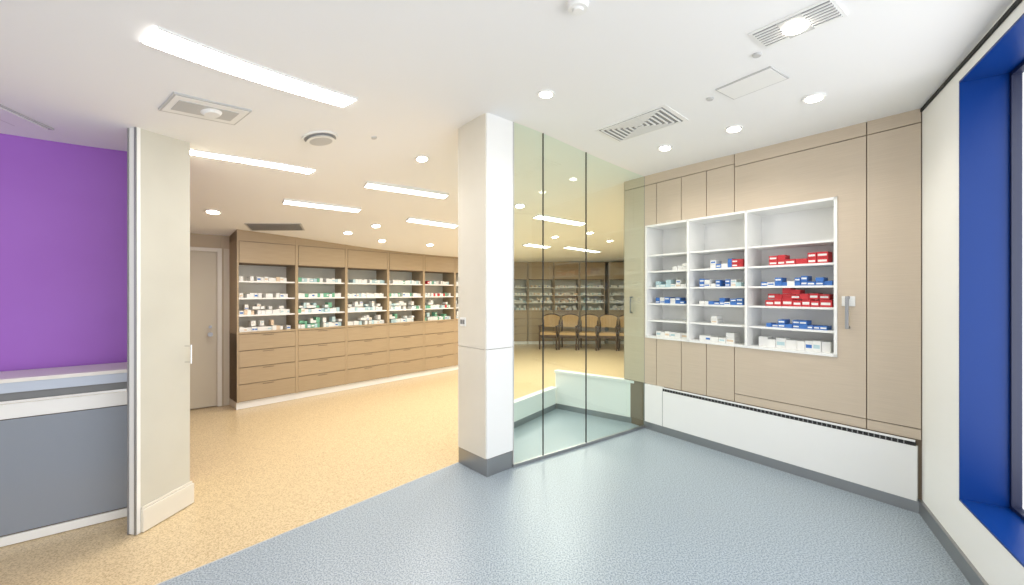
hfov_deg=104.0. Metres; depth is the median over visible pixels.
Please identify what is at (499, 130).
column
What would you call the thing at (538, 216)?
ceiling light
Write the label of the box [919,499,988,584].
baseboard
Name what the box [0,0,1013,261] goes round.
ceiling
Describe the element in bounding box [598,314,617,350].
chair
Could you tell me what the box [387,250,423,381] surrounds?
tall cabinet
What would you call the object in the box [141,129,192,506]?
wall
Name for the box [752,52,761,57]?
ceiling sensor
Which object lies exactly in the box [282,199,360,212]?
ceiling light
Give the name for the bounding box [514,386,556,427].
wall
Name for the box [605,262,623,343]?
tall cabinet
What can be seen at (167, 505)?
baseboard
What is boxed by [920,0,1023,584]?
wall
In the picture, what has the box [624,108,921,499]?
wall
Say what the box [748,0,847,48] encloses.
ceiling vent
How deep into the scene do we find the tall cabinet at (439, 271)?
8.01 m
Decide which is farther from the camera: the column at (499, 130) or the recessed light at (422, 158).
the recessed light at (422, 158)
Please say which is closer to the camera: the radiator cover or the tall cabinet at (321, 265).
the radiator cover
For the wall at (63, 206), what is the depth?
2.94 m
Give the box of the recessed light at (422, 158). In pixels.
[415,155,428,162]
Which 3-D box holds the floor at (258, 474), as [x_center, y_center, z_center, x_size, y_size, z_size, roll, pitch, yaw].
[-0.750,1.652,5.500,12.500,0.096,16.000,0,0,0]
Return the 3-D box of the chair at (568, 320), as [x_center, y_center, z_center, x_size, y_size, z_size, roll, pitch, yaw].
[1.629,1.110,11.408,0.540,0.992,0.580,0,0,17]
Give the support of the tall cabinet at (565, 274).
on the floor at (258, 474)
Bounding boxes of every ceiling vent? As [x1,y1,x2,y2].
[244,223,304,230]
[302,131,337,146]
[595,105,688,142]
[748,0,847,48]
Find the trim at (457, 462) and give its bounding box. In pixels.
[156,462,457,584]
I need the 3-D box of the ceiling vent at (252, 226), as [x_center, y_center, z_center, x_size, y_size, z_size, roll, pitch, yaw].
[-3.232,-0.900,5.472,0.672,0.103,0.279,0,0,-18]
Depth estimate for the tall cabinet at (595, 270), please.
12.40 m
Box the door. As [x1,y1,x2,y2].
[190,247,221,408]
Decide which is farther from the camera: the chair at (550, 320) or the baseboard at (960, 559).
the chair at (550, 320)
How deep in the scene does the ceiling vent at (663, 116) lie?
3.45 m
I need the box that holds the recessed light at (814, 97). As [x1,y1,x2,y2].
[802,93,825,103]
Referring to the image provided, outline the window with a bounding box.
[959,13,1023,566]
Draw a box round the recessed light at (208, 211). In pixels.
[204,209,221,214]
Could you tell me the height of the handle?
0.260 m
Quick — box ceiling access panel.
[715,66,788,99]
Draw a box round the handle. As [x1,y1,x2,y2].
[842,296,854,328]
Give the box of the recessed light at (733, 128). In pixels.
[725,125,742,132]
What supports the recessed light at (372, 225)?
in the ceiling
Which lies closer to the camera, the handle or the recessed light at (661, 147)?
the handle
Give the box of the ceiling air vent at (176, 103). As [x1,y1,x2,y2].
[158,92,251,124]
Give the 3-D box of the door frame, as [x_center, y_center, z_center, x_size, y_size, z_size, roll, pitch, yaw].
[-2.510,0.000,2.657,0.070,3.200,0.046,0,0,0]
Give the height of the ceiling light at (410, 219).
0.136 m
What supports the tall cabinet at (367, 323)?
on the floor at (258, 474)
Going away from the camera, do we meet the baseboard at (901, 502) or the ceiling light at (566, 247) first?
the baseboard at (901, 502)
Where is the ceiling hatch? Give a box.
[0,104,53,129]
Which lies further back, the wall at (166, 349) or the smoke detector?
the wall at (166, 349)
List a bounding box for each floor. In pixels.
[0,343,623,584]
[158,409,969,584]
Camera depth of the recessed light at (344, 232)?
5.98 m
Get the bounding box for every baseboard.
[141,481,193,531]
[644,420,918,513]
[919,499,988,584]
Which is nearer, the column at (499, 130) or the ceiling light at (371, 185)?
the column at (499, 130)
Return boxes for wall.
[0,133,126,371]
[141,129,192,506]
[190,233,228,405]
[221,236,223,405]
[512,122,644,467]
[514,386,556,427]
[554,369,633,422]
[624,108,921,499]
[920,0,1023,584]
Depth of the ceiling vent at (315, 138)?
3.33 m
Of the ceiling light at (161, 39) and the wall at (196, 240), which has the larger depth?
the wall at (196, 240)
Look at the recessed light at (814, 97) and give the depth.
2.80 m
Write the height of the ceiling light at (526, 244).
0.125 m
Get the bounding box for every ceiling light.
[142,26,357,107]
[190,149,315,174]
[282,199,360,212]
[363,181,448,198]
[405,217,457,227]
[522,243,550,247]
[532,214,584,225]
[563,246,600,252]
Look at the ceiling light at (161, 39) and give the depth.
2.23 m
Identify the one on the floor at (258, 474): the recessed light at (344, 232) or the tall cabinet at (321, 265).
the tall cabinet at (321, 265)
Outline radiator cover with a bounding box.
[645,383,917,500]
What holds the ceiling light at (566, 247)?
attached to the ceiling
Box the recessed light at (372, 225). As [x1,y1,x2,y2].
[371,224,380,227]
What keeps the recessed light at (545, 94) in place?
in the ceiling
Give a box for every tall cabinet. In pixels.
[229,229,296,409]
[296,237,345,398]
[345,245,388,389]
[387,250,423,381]
[423,254,454,375]
[454,257,458,369]
[514,262,527,343]
[527,262,553,343]
[553,262,578,343]
[579,262,604,343]
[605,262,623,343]
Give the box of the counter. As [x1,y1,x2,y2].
[0,362,126,546]
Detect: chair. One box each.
[538,313,559,349]
[558,314,578,349]
[578,314,597,350]
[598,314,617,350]
[618,315,623,350]
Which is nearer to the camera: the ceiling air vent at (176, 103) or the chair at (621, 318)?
the ceiling air vent at (176, 103)
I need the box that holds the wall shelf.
[645,197,836,356]
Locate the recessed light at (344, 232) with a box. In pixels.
[343,231,352,234]
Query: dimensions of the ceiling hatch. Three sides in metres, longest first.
0.605 x 0.205 x 0.023 m
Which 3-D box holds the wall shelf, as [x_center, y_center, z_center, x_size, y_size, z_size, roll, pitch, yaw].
[2.248,-0.128,4.091,0.340,1.315,1.806,0,0,-37]
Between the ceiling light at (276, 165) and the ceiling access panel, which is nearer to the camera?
the ceiling access panel
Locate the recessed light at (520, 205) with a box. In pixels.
[515,203,525,207]
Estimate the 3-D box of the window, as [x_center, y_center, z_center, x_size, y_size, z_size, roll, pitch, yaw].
[1.686,-0.010,0.607,0.234,2.460,3.957,0,0,32]
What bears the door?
in the wall at (196, 240)
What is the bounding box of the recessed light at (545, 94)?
[537,89,554,98]
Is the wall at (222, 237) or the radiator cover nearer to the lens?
the radiator cover
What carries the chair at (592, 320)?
on the floor at (258, 474)
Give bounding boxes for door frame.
[127,127,140,534]
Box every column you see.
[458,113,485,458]
[459,113,512,476]
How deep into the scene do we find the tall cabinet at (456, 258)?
8.24 m
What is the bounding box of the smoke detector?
[567,0,588,15]
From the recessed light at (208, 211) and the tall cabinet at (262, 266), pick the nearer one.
the recessed light at (208, 211)
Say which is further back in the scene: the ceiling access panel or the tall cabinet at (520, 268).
the tall cabinet at (520, 268)
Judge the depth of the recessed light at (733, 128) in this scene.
3.37 m
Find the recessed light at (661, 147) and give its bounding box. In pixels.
[657,145,672,150]
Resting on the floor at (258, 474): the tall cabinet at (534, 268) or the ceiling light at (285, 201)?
the tall cabinet at (534, 268)
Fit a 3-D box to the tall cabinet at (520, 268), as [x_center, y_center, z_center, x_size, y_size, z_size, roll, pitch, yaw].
[0.083,0.330,12.490,0.786,2.540,0.408,0,0,-2]
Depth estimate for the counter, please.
2.67 m
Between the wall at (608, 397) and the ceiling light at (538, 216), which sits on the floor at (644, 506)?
the wall at (608, 397)
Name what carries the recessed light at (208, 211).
in the ceiling
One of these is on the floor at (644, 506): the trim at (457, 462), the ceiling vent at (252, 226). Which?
the trim at (457, 462)
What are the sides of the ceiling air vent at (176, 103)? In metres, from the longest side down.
0.429 x 0.246 x 0.040 m
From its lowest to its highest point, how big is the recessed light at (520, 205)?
0.052 m
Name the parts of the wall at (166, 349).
pull handle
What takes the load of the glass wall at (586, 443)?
on the floor at (644, 506)
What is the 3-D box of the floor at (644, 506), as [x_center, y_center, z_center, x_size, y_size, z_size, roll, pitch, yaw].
[-0.695,1.602,0.675,4.251,0.004,9.277,0,0,40]

